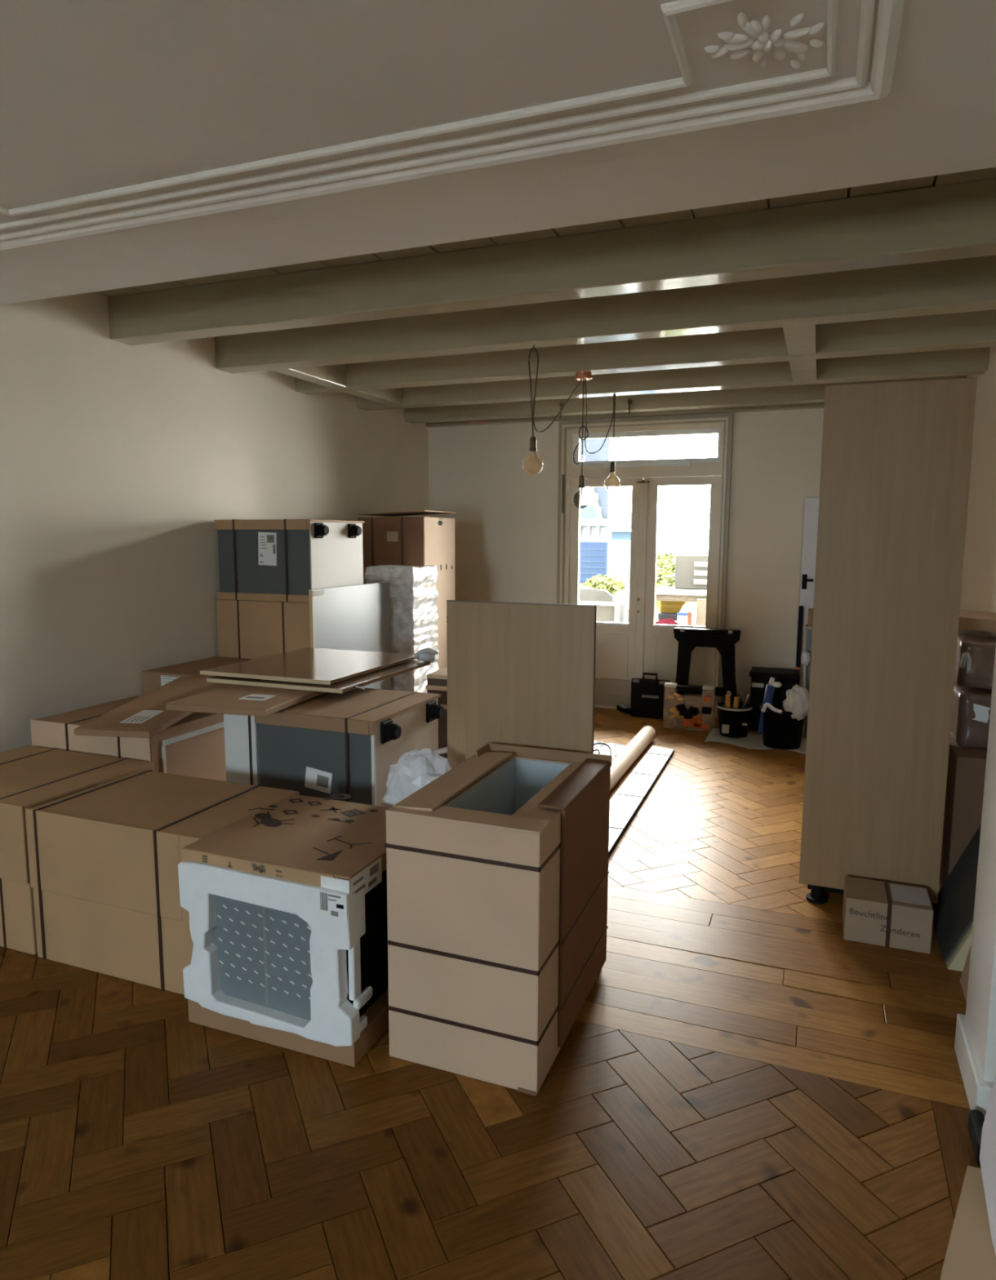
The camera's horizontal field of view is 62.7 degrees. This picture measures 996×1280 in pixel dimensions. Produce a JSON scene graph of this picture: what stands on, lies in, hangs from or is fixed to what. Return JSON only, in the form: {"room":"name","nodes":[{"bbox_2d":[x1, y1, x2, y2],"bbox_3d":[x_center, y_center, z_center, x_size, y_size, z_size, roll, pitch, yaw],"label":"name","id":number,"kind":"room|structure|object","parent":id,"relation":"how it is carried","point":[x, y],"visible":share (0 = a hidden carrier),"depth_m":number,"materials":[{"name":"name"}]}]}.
{"room":"living room","nodes":[
{"label":"living room","id":0,"kind":"room"},
{"bbox_2d":[0,292,428,753],"bbox_3d":[-2.940,-0.237,3.029,0.150,3.220,12.200,3,8,21],"label":"wall","id":1,"kind":"structure","parent":0,"point":[119,462],"depth_m":4.78,"materials":[{"name":"paint"}]},
{"bbox_2d":[0,706,980,1279],"bbox_3d":[-0.671,1.418,2.366,4.920,0.122,12.150,3,8,21],"label":"floor","id":2,"kind":"structure","parent":0,"point":[743,1087],"depth_m":2.33,"materials":[{"name":"brown wood"}]},
{"bbox_2d":[0,745,154,955],"bbox_3d":[-2.075,0.882,3.633,0.794,0.614,0.677,3,8,21],"label":"carton","id":3,"kind":"object","parent":2,"relation":"on","point":[30,775],"visible":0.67,"depth_m":3.29,"materials":[{"name":"brown cardboard"}]},
{"bbox_2d":[30,696,226,781],"bbox_3d":[-1.842,0.739,4.268,0.761,0.739,0.679,3,8,21],"label":"carton","id":4,"kind":"object","parent":2,"relation":"on","point":[193,746],"visible":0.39,"depth_m":4.01,"materials":[{"name":"brown cardboard"}]},
{"bbox_2d":[73,676,228,737],"bbox_3d":[-1.697,0.328,4.189,0.375,0.110,0.949,1,7,8],"label":"pack","id":5,"kind":"object","parent":4,"relation":"on","point":[145,716],"visible":0.88,"depth_m":3.96,"materials":[{"name":"brown cardboard"}]},
{"bbox_2d":[125,715,148,721],"bbox_3d":[-1.713,0.375,3.889,0.073,0.008,0.085,1,7,8],"label":"print","id":6,"kind":"object","parent":5,"relation":"on","point":[133,718],"depth_m":3.89,"materials":[{"name":"grey paper"}]},
{"bbox_2d":[25,768,299,995],"bbox_3d":[-1.323,0.933,3.299,0.849,0.604,0.594,3,8,21],"label":"carton","id":7,"kind":"object","parent":2,"relation":"on","point":[104,859],"visible":0.69,"depth_m":3.07,"materials":[{"name":"brown cardboard"}]},
{"bbox_2d":[142,657,249,694],"bbox_3d":[-1.791,0.577,5.154,0.490,0.838,0.645,3,8,21],"label":"carton","id":8,"kind":"object","parent":2,"relation":"on","point":[153,679],"visible":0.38,"depth_m":4.90,"materials":[{"name":"cardboard"}]},
{"bbox_2d":[161,675,177,683],"bbox_3d":[-1.907,0.239,4.809,0.170,0.043,0.001,3,8,21],"label":"print","id":9,"kind":"object","parent":8,"relation":"attached to","point":[165,679],"depth_m":4.82,"materials":[{"name":"grey paper"}]},
{"bbox_2d":[223,714,261,785],"bbox_3d":[-1.085,0.713,4.091,0.179,0.842,0.603,3,8,21],"label":"pack","id":10,"kind":"object","parent":2,"relation":"on","point":[242,734],"visible":0.02,"depth_m":3.78,"materials":[{"name":"plastic"}]},
{"bbox_2d":[216,599,310,659],"bbox_3d":[-1.416,0.314,5.697,0.759,1.224,0.649,3,8,21],"label":"carton","id":11,"kind":"object","parent":2,"relation":"on","point":[246,629],"visible":0.15,"depth_m":5.36,"materials":[{"name":"brown cardboard"}]},
{"bbox_2d":[217,591,309,602],"bbox_3d":[-1.409,-0.314,5.603,0.738,0.048,0.649,3,8,21],"label":"cardboard tray","id":12,"kind":"object","parent":11,"relation":"on","point":[291,597],"depth_m":5.29,"materials":[{"name":"brown cardboard"}]},
{"bbox_2d":[213,519,364,602],"bbox_3d":[-1.376,-0.550,5.565,0.804,0.525,0.661,3,8,21],"label":"base cabinet","id":13,"kind":"object","parent":11,"relation":"on","point":[270,560],"visible":0.92,"depth_m":5.30,"materials":[{"name":"grey cardboard"}]},
{"bbox_2d":[260,534,275,563],"bbox_3d":[-1.480,-0.585,5.257,0.118,0.180,0.002,3,8,21],"label":"print","id":14,"kind":"object","parent":13,"relation":"attached to","point":[268,542],"depth_m":5.26,"materials":[{"name":"grey paper"}]},
{"bbox_2d":[177,793,389,1066],"bbox_3d":[-0.643,0.972,2.950,0.690,0.621,0.715,3,8,21],"label":"package","id":15,"kind":"object","parent":2,"relation":"on","point":[286,902],"visible":0.96,"depth_m":2.67,"materials":[{"name":"brown cardboard"}]},
{"bbox_2d":[320,862,378,916],"bbox_3d":[-0.442,0.781,2.550,0.216,0.102,0.069,-7,10,-43],"label":"print","id":16,"kind":"object","parent":15,"relation":"attached to","point":[340,895],"depth_m":2.50,"materials":[{"name":"grey paper"}]},
{"bbox_2d":[381,748,452,807],"bbox_3d":[-0.302,0.651,3.223,0.356,0.466,0.197,3,8,21],"label":"plastic bag","id":17,"kind":"object","parent":15,"relation":"on","point":[415,769],"visible":0.34,"depth_m":3.16,"materials":[{"name":"white plastic"}]},
{"bbox_2d":[253,687,444,806],"bbox_3d":[-0.674,0.722,3.950,0.680,0.864,0.666,3,8,21],"label":"base cabinet","id":18,"kind":"object","parent":2,"relation":"on","point":[323,745],"visible":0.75,"depth_m":3.66,"materials":[{"name":"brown cardboard"}]},
{"bbox_2d":[165,684,324,716],"bbox_3d":[-1.120,0.247,4.059,0.500,0.033,0.980,2,7,14],"label":"pack","id":19,"kind":"object","parent":18,"relation":"on","point":[230,699],"visible":0.72,"depth_m":3.72,"materials":[{"name":"brown cardboard"}]},
{"bbox_2d":[244,696,265,698],"bbox_3d":[-1.122,0.266,3.780,0.090,0.001,0.030,2,7,14],"label":"print","id":20,"kind":"object","parent":19,"relation":"on","point":[246,697],"depth_m":3.78,"materials":[{"name":"grey paper"}]},
{"bbox_2d":[206,660,430,693],"bbox_3d":[-0.920,0.172,4.462,0.845,0.023,0.952,3,8,21],"label":"wooden board","id":21,"kind":"object","parent":19,"relation":"on","point":[342,686],"visible":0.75,"depth_m":4.11,"materials":[{"name":"brown wood"}]},
{"bbox_2d":[200,647,417,684],"bbox_3d":[-1.002,0.135,4.546,0.787,0.026,0.968,3,8,21],"label":"wooden board","id":22,"kind":"object","parent":21,"relation":"on","point":[321,666],"visible":0.88,"depth_m":4.41,"materials":[{"name":"wood"}]},
{"bbox_2d":[413,648,438,662],"bbox_3d":[-0.423,0.090,4.760,0.153,0.092,0.060,-4,8,-28],"label":"tape roll","id":23,"kind":"object","parent":21,"relation":"on","point":[426,654],"visible":1,"depth_m":4.74,"materials":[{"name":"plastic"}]},
{"bbox_2d":[315,774,328,788],"bbox_3d":[-0.779,0.628,3.634,0.066,0.057,0.001,3,8,21],"label":"print","id":24,"kind":"object","parent":18,"relation":"attached to","point":[322,780],"depth_m":3.63,"materials":[{"name":"grey paper"}]},
{"bbox_2d":[308,582,391,689],"bbox_3d":[-0.987,0.279,5.649,0.034,1.310,1.003,3,8,21],"label":"sheet","id":25,"kind":"object","parent":2,"relation":"on","point":[351,617],"visible":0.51,"depth_m":5.58,"materials":[{"name":"white plastic"}]},
{"bbox_2d":[364,564,439,693],"bbox_3d":[-0.741,0.134,6.372,0.428,1.419,0.431,3,8,21],"label":"stack","id":26,"kind":"object","parent":2,"relation":"on","point":[413,593],"visible":0.36,"depth_m":6.14,"materials":[{"name":"plastic"}]},
{"bbox_2d":[357,510,455,670],"bbox_3d":[-0.777,-0.179,7.105,0.630,1.853,0.604,3,8,21],"label":"carton","id":27,"kind":"object","parent":2,"relation":"on","point":[392,539],"visible":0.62,"depth_m":6.80,"materials":[{"name":"cardboard"}]},
{"bbox_2d":[426,667,447,758],"bbox_3d":[-0.174,0.610,4.677,0.256,0.906,0.537,3,8,21],"label":"carton","id":28,"kind":"object","parent":2,"relation":"on","point":[437,682],"visible":0.16,"depth_m":4.41,"materials":[{"name":"brown cardboard"}]},
{"bbox_2d":[433,746,447,754],"bbox_3d":[-0.210,0.817,3.891,0.350,0.694,0.040,0,7,-1],"label":"rack","id":29,"kind":"object","parent":2,"relation":"on","point":[442,750],"visible":0.07,"depth_m":3.83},
{"bbox_2d":[385,742,612,1096],"bbox_3d":[0.038,0.879,2.829,0.521,0.842,0.794,3,8,21],"label":"carton","id":30,"kind":"object","parent":2,"relation":"on","point":[498,872],"visible":1,"depth_m":2.50,"materials":[{"name":"cardboard"}]},
{"bbox_2d":[446,600,596,768],"bbox_3d":[0.079,0.548,3.244,0.608,1.394,0.021,3,8,21],"label":"oak panel","id":31,"kind":"object","parent":2,"relation":"on","point":[519,673],"visible":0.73,"depth_m":3.18,"materials":[{"name":"laminate"}]},
{"bbox_2d":[593,740,625,760],"bbox_3d":[0.736,0.869,6.071,0.316,0.036,0.969,3,8,21],"label":"plastic sheet","id":32,"kind":"object","parent":2,"relation":"on","point":[615,748],"visible":0.28,"depth_m":6.34,"materials":[{"name":"white plastic"}]},
{"bbox_2d":[593,742,611,755],"bbox_3d":[0.704,0.842,5.996,0.262,0.053,0.564,3,8,21],"label":"power cable","id":33,"kind":"object","parent":32,"relation":"on","point":[607,745],"visible":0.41,"depth_m":6.17,"materials":[{"name":"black plastic"}]},
{"bbox_2d":[616,704,630,714],"bbox_3d":[1.190,0.651,7.732,0.060,0.059,0.220,-2,8,-17],"label":"gun","id":34,"kind":"object","parent":2,"relation":"on","point":[621,708],"visible":0.91,"depth_m":7.68,"materials":[{"name":"black plastic"}]},
{"bbox_2d":[609,725,655,791],"bbox_3d":[0.800,0.892,5.589,0.124,0.124,2.304,3,8,21],"label":"paper roll","id":35,"kind":"object","parent":2,"relation":"on","point":[624,760],"visible":0.44,"depth_m":5.87,"materials":[{"name":"beige paper"}]},
{"bbox_2d":[608,745,674,857],"bbox_3d":[0.814,0.999,5.109,0.194,0.034,2.702,3,8,21],"label":"pack","id":36,"kind":"object","parent":2,"relation":"on","point":[624,804],"visible":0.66,"depth_m":5.24},
{"bbox_2d":[630,672,670,719],"bbox_3d":[1.398,0.505,7.513,0.348,0.410,0.138,3,8,21],"label":"tool case","id":37,"kind":"object","parent":2,"relation":"on","point":[648,700],"visible":0.94,"depth_m":7.46,"materials":[{"name":"black plastic"}]},
{"bbox_2d":[664,682,715,732],"bbox_3d":[1.633,0.572,6.996,0.420,0.390,0.097,3,8,21],"label":"case","id":38,"kind":"object","parent":2,"relation":"on","point":[689,719],"visible":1,"depth_m":6.96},
{"bbox_2d":[670,626,741,715],"bbox_3d":[1.882,0.301,7.404,0.600,0.808,0.118,3,8,21],"label":"sawhorse","id":39,"kind":"object","parent":2,"relation":"on","point":[724,640],"visible":0.96,"depth_m":7.35,"materials":[{"name":"black plastic"}]},
{"bbox_2d":[704,728,806,753],"bbox_3d":[2.138,0.816,6.643,0.851,0.015,0.639,3,8,21],"label":"cloth","id":40,"kind":"object","parent":2,"relation":"on","point":[752,741],"visible":0.46,"depth_m":6.63,"materials":[{"name":"grey fabric"}]},
{"bbox_2d":[716,701,751,737],"bbox_3d":[1.964,0.665,6.810,0.284,0.253,0.284,3,8,21],"label":"bucket","id":41,"kind":"object","parent":40,"relation":"on","point":[733,722],"visible":0.92,"depth_m":6.71,"materials":[{"name":"black plastic"}]},
{"bbox_2d":[724,694,730,707],"bbox_3d":[1.910,0.580,6.788,0.056,0.253,0.040,3,8,21],"label":"chisel","id":42,"kind":"object","parent":41,"relation":"in","point":[727,696],"visible":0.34,"depth_m":6.77,"materials":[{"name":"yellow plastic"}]},
{"bbox_2d":[724,690,731,706],"bbox_3d":[1.914,0.574,6.834,0.069,0.312,0.025,6,9,38],"label":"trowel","id":43,"kind":"object","parent":41,"relation":"in","point":[728,692],"visible":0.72,"depth_m":6.81,"materials":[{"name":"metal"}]},
{"bbox_2d":[733,697,739,707],"bbox_3d":[1.960,0.591,6.748,0.051,0.240,0.040,3,8,21],"label":"chisel","id":44,"kind":"object","parent":41,"relation":"in","point":[735,699],"visible":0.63,"depth_m":6.72,"materials":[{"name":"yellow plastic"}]},
{"bbox_2d":[739,691,751,707],"bbox_3d":[2.043,0.580,6.779,0.095,0.297,0.045,3,8,21],"label":"pliers","id":45,"kind":"object","parent":41,"relation":"in","point":[745,700],"visible":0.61,"depth_m":6.76,"materials":[{"name":"grey metal"}]},
{"bbox_2d":[760,702,804,749],"bbox_3d":[2.251,0.681,6.471,0.357,0.308,0.357,3,8,21],"label":"bucket","id":46,"kind":"object","parent":40,"relation":"on","point":[781,731],"visible":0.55,"depth_m":6.35,"materials":[{"name":"black plastic"}]},
{"bbox_2d":[757,677,782,734],"bbox_3d":[2.147,0.522,6.465,0.166,0.457,0.076,2,8,15],"label":"bottle","id":47,"kind":"object","parent":46,"relation":"in","point":[770,687],"visible":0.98,"depth_m":6.43,"materials":[{"name":"plastic"}]},
{"bbox_2d":[760,702,782,713],"bbox_3d":[2.120,0.528,6.337,0.162,0.082,0.036,5,8,31],"label":"strap","id":48,"kind":"object","parent":46,"relation":"on","point":[766,705],"visible":1,"depth_m":6.33,"materials":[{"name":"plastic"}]},
{"bbox_2d":[782,684,808,720],"bbox_3d":[2.308,0.485,6.293,0.220,0.292,0.158,3,8,21],"label":"rag","id":49,"kind":"object","parent":46,"relation":"hanging from","point":[796,702],"visible":0.88,"depth_m":6.24,"materials":[{"name":"grey fabric"}]},
{"bbox_2d":[748,666,799,731],"bbox_3d":[2.369,0.517,7.043,0.390,0.515,0.310,3,8,21],"label":"crate","id":50,"kind":"object","parent":2,"relation":"on","point":[760,676],"visible":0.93,"depth_m":6.93,"materials":[{"name":"plastic"}]},
{"bbox_2d":[794,605,803,684],"bbox_3d":[2.604,0.234,7.111,0.045,1.061,0.098,3,8,21],"label":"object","id":51,"kind":"object","parent":2,"relation":"on","point":[801,607],"visible":0.6,"depth_m":7.07,"materials":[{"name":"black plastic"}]},
{"bbox_2d":[800,650,810,735],"bbox_3d":[2.529,0.446,6.770,0.074,0.726,0.083,0,7,0],"label":"brush","id":52,"kind":"object","parent":2,"relation":"on","point":[805,656],"visible":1,"depth_m":6.71,"materials":[{"name":"white plastic"}]},
{"bbox_2d":[801,630,812,735],"bbox_3d":[2.602,0.360,6.833,0.085,0.877,0.107,3,8,21],"label":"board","id":53,"kind":"object","parent":2,"relation":"on","point":[809,633],"visible":0.29,"depth_m":6.83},
{"bbox_2d":[802,624,812,687],"bbox_3d":[2.743,0.334,6.926,0.302,0.910,0.184,3,8,21],"label":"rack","id":54,"kind":"object","parent":2,"relation":"on","point":[806,628],"visible":0.24,"depth_m":6.85,"materials":[{"name":"metal"}]},
{"bbox_2d":[805,624,812,629],"bbox_3d":[2.745,-0.105,6.870,0.302,0.025,0.184,3,8,21],"label":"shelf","id":55,"kind":"object","parent":54,"relation":"attached to","point":[806,627],"depth_m":6.83,"materials":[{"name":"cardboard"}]},
{"bbox_2d":[807,608,813,626],"bbox_3d":[2.723,-0.188,6.868,0.225,0.140,0.140,3,8,21],"label":"carton","id":56,"kind":"object","parent":54,"relation":"on","point":[810,620],"visible":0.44,"depth_m":6.84,"materials":[{"name":"brown cardboard"}]},
{"bbox_2d":[799,377,977,904],"bbox_3d":[1.732,0.047,3.738,0.556,2.277,0.600,3,8,21],"label":"tall cabinet","id":57,"kind":"object","parent":2,"relation":"on","point":[896,456],"visible":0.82,"depth_m":3.44,"materials":[{"name":"brown wood"}]},
{"bbox_2d":[842,875,933,953],"bbox_3d":[1.620,1.142,3.418,0.320,0.184,0.236,3,8,21],"label":"carton","id":58,"kind":"object","parent":2,"relation":"on","point":[885,913],"visible":1,"depth_m":3.33,"materials":[{"name":"brown cardboard"}]},
{"bbox_2d":[931,824,981,962],"bbox_3d":[1.999,0.818,3.296,0.363,0.836,0.500,3,8,21],"label":"sheet","id":59,"kind":"object","parent":2,"relation":"on","point":[953,911],"visible":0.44,"depth_m":3.38,"materials":[{"name":"black"}]},
{"bbox_2d":[946,921,973,971],"bbox_3d":[2.019,0.837,3.269,0.405,0.830,0.520,3,8,21],"label":"foam slab","id":60,"kind":"object","parent":2,"relation":"on","point":[957,961],"visible":0.17,"depth_m":3.14,"materials":[{"name":"beige"}]},
{"bbox_2d":[938,735,986,889],"bbox_3d":[2.392,0.792,4.150,0.325,0.700,1.270,3,8,21],"label":"carton","id":61,"kind":"object","parent":2,"relation":"on","point":[966,774],"visible":0.33,"depth_m":3.60,"materials":[{"name":"brown cardboard"}]},
{"bbox_2d":[950,682,991,747],"bbox_3d":[2.397,0.321,4.093,0.316,0.238,0.984,3,8,21],"label":"wrapped package","id":62,"kind":"object","parent":61,"relation":"on","point":[971,708],"visible":0.45,"depth_m":3.69,"materials":[{"name":"brown plastic"}]},
{"bbox_2d":[954,629,995,689],"bbox_3d":[2.436,0.077,4.130,0.305,0.218,0.931,3,8,21],"label":"wrapped package","id":63,"kind":"object","parent":62,"relation":"on","point":[975,650],"visible":0.73,"depth_m":3.76,"materials":[{"name":"brown plastic"}]},
{"bbox_2d":[958,609,995,632],"bbox_3d":[2.483,-0.103,4.256,0.289,0.076,0.558,3,8,21],"label":"cardboard tray","id":64,"kind":"object","parent":63,"relation":"on","point":[976,620],"visible":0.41,"depth_m":4.03,"materials":[{"name":"brown cardboard"}]},
{"bbox_2d":[960,943,971,1001],"bbox_3d":[1.741,1.165,2.944,0.095,0.260,0.200,3,8,21],"label":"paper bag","id":65,"kind":"object","parent":2,"relation":"on","point":[964,977],"visible":0.08,"depth_m":3.02,"materials":[{"name":"paper"}]},
{"bbox_2d":[940,1165,995,1279],"bbox_3d":[1.065,1.441,1.693,0.340,0.022,0.970,3,8,21],"label":"beige offcut","id":66,"kind":"object","parent":2,"relation":"on","point":[970,1255],"visible":0.71,"depth_m":1.91,"materials":[{"name":"beige wood"}]},
{"bbox_2d":[979,1075,995,1254],"bbox_3d":[1.115,1.129,1.766,0.006,0.576,0.615,3,8,21],"label":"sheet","id":67,"kind":"object","parent":66,"relation":"on","point":[988,1144],"visible":1,"depth_m":1.97,"materials":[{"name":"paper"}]},
{"bbox_2d":[968,1109,984,1166],"bbox_3d":[1.308,1.351,2.218,0.037,0.070,0.160,3,8,21],"label":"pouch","id":68,"kind":"object","parent":2,"relation":"on","point":[976,1118],"visible":0.62,"depth_m":2.22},
{"bbox_2d":[0,0,995,427],"bbox_3d":[-0.676,-1.492,1.948,4.720,0.339,11.850,3,8,21],"label":"ceiling","id":69,"kind":"structure","parent":0,"point":[143,142],"depth_m":2.64,"materials":[{"name":"paint"}]},
{"bbox_2d":[559,403,564,417],"bbox_3d":[0.559,-2.027,7.230,0.032,0.132,0.051,3,8,21],"label":"ceiling hook","id":70,"kind":"object","parent":69,"relation":"attached to","point":[561,405],"visible":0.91,"depth_m":7.22,"materials":[{"name":"brown metal"}]},
{"bbox_2d":[528,346,615,508],"bbox_3d":[0.529,-1.350,5.535,0.211,0.915,1.880,3,8,21],"label":"pendant lamp","id":71,"kind":"object","parent":69,"relation":"hanging from","point":[581,499],"visible":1,"depth_m":5.51,"materials":[{"name":"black metal"}]},
{"bbox_2d":[528,436,537,469],"bbox_3d":[0.203,-1.067,4.745,0.116,0.221,0.116,3,8,21],"label":"socket","id":72,"kind":"object","parent":71,"relation":"attached to","point":[532,448],"depth_m":4.72,"materials":[{"name":"brown plastic"}]},
{"bbox_2d":[572,475,590,508],"bbox_3d":[0.569,-1.006,5.561,0.120,0.225,0.120,3,8,21],"label":"socket","id":73,"kind":"object","parent":71,"relation":"attached to","point":[581,499],"depth_m":5.53,"materials":[{"name":"brown plastic"}]},
{"bbox_2d":[609,461,615,486],"bbox_3d":[0.889,-1.270,6.354,0.124,0.229,0.124,3,8,21],"label":"socket","id":74,"kind":"object","parent":71,"relation":"attached to","point":[612,466],"depth_m":6.33,"materials":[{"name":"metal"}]},
{"bbox_2d":[627,399,631,414],"bbox_3d":[1.127,-1.997,7.009,0.032,0.132,0.051,3,8,21],"label":"ceiling hook","id":75,"kind":"object","parent":69,"relation":"attached to","point":[629,401],"visible":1,"depth_m":7.00,"materials":[{"name":"brown metal"}]},
{"bbox_2d":[428,408,823,697],"bbox_3d":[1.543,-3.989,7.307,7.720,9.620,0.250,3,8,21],"label":"wall","id":76,"kind":"structure","parent":0,"point":[505,517],"depth_m":7.88,"materials":[{"name":"paint"}]},
{"bbox_2d":[556,413,733,717],"bbox_3d":[1.334,-0.683,7.683,1.590,2.725,0.175,3,8,21],"label":"door","id":77,"kind":"structure","parent":76,"relation":"in","point":[624,651],"depth_m":7.64,"materials":[{"name":"beige paint"}]},
{"bbox_2d":[721,696,750,704],"bbox_3d":[2.311,0.626,7.432,0.539,0.200,0.028,3,8,21],"label":"baseboard","id":78,"kind":"structure","parent":76,"relation":"attached to","point":[740,700],"depth_m":7.45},
{"bbox_2d":[788,489,819,687],"bbox_3d":[2.991,-0.250,7.009,0.895,2.050,0.111,3,8,21],"label":"door","id":79,"kind":"structure","parent":76,"relation":"in","point":[810,517],"depth_m":7.10,"materials":[{"name":"white paint"}]},
{"bbox_2d":[960,346,995,613],"bbox_3d":[1.593,0.007,1.265,0.150,3.220,12.200,3,8,21],"label":"wall","id":80,"kind":"structure","parent":0,"point":[978,590],"depth_m":5.28,"materials":[{"name":"paint"}]},
{"bbox_2d":[954,647,995,1117],"bbox_3d":[1.639,0.002,2.232,0.466,2.745,0.380,3,8,21],"label":"trim","id":81,"kind":"structure","parent":80,"relation":"attached to","point":[975,1043],"depth_m":2.40,"materials":[{"name":"white paint"}]},
{"label":"outside","id":82,"kind":"structure","parent":0,"visible":0},
{"bbox_2d":[655,606,696,625],"bbox_3d":[3.957,-0.140,15.671,24.000,0.150,16.130,3,8,21],"label":"ground","id":83,"kind":"structure","parent":82,"point":[693,608],"depth_m":18.87,"materials":[{"name":"white concrete"}]},
{"bbox_2d":[578,588,613,602],"bbox_3d":[1.105,-0.057,9.940,0.550,1.110,0.480,3,8,21],"label":"garden bench","id":84,"kind":"object","parent":83,"relation":"on","point":[584,594],"visible":0.03,"depth_m":10.02,"materials":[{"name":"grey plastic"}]},
{"bbox_2d":[578,600,624,622],"bbox_3d":[1.120,0.062,9.321,0.580,1.030,0.380,3,8,21],"label":"crate","id":85,"kind":"object","parent":83,"relation":"on","point":[606,611],"visible":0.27,"depth_m":9.07,"materials":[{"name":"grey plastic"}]},
{"bbox_2d":[581,573,626,594],"bbox_3d":[1.363,-0.218,10.587,0.586,1.270,0.531,3,8,21],"label":"bush","id":86,"kind":"object","parent":83,"relation":"on","point":[611,583],"visible":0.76,"depth_m":10.40,"materials":[{"name":"green plant"}]},
{"bbox_2d":[578,438,631,622],"bbox_3d":[0.718,-1.638,13.533,2.770,3.336,2.100,3,8,21],"label":"house","id":87,"kind":"structure","parent":83,"relation":"on","point":[602,555],"depth_m":12.21,"materials":[{"name":"stone"}]},
{"bbox_2d":[579,542,607,582],"bbox_3d":[1.393,-1.160,12.275,0.485,0.610,0.040,3,8,21],"label":"shutter","id":88,"kind":"object","parent":87,"relation":"hanging from","point":[593,555],"depth_m":12.24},
{"bbox_2d":[580,505,658,540],"bbox_3d":[2.076,-1.773,18.342,2.600,2.400,2.194,3,8,21],"label":"house","id":89,"kind":"structure","parent":83,"relation":"on","point":[619,520],"depth_m":17.19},
{"bbox_2d":[627,596,656,623],"bbox_3d":[1.611,0.060,9.077,0.330,1.100,0.230,3,8,21],"label":"garden chair","id":90,"kind":"object","parent":83,"relation":"on","point":[655,597],"visible":0.02,"depth_m":8.91,"materials":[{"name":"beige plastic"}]},
{"bbox_2d":[627,551,675,621],"bbox_3d":[2.218,-0.428,11.189,0.919,1.542,0.812,3,8,21],"label":"bush","id":91,"kind":"object","parent":83,"relation":"on","point":[666,562],"visible":0.3,"depth_m":10.97,"materials":[{"name":"green plant"}]},
{"bbox_2d":[655,617,677,625],"bbox_3d":[1.900,0.172,9.212,0.320,0.847,0.148,3,8,21],"label":"bag","id":92,"kind":"object","parent":83,"relation":"on","point":[668,621],"visible":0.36,"depth_m":9.13,"materials":[{"name":"fabric"}]},
{"bbox_2d":[657,611,693,621],"bbox_3d":[2.057,0.116,9.525,0.340,0.880,0.430,3,8,21],"label":"bench","id":93,"kind":"object","parent":83,"relation":"on","point":[660,615],"visible":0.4,"depth_m":9.30,"materials":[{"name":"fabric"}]},
{"bbox_2d":[660,600,689,613],"bbox_3d":[2.046,-0.399,9.454,0.280,0.160,0.350,3,8,21],"label":"crate","id":94,"kind":"object","parent":93,"relation":"on","point":[666,606],"visible":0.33,"depth_m":9.30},
{"bbox_2d":[656,565,696,606],"bbox_3d":[5.123,-1.399,20.454,12.580,1.150,0.050,3,8,21],"label":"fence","id":95,"kind":"object","parent":83,"relation":"on","point":[691,603],"visible":0.02,"depth_m":20.59,"materials":[{"name":"white"}]},
{"bbox_2d":[655,586,706,601],"bbox_3d":[2.165,-0.007,9.429,0.760,1.150,0.800,3,8,21],"label":"garden table","id":96,"kind":"object","parent":83,"relation":"on","point":[662,593],"visible":0.18,"depth_m":9.04,"materials":[{"name":"beige plastic"}]},
{"bbox_2d":[674,554,707,589],"bbox_3d":[2.291,-0.788,9.450,0.440,0.385,0.388,3,8,21],"label":"box","id":97,"kind":"object","parent":96,"relation":"on","point":[691,570],"visible":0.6,"depth_m":9.32,"materials":[{"name":"grey plastic"}]},
{"bbox_2d":[676,604,694,625],"bbox_3d":[2.048,0.117,8.963,0.188,1.021,0.126,3,8,21],"label":"bag","id":98,"kind":"object","parent":83,"relation":"on","point":[686,615],"visible":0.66,"depth_m":8.88,"materials":[{"name":"white plastic"}]},
{"bbox_2d":[687,612,692,625],"bbox_3d":[2.075,-0.221,8.849,0.040,0.160,0.012,3,8,21],"label":"print","id":99,"kind":"object","parent":98,"relation":"attached to","point":[689,614],"depth_m":8.85},
{"bbox_2d":[695,598,706,626],"bbox_3d":[2.233,0.090,8.940,0.150,1.080,0.045,3,8,21],"label":"board","id":100,"kind":"object","parent":83,"relation":"on","point":[700,603],"visible":0.24,"depth_m":8.88,"materials":[{"name":"wood"}]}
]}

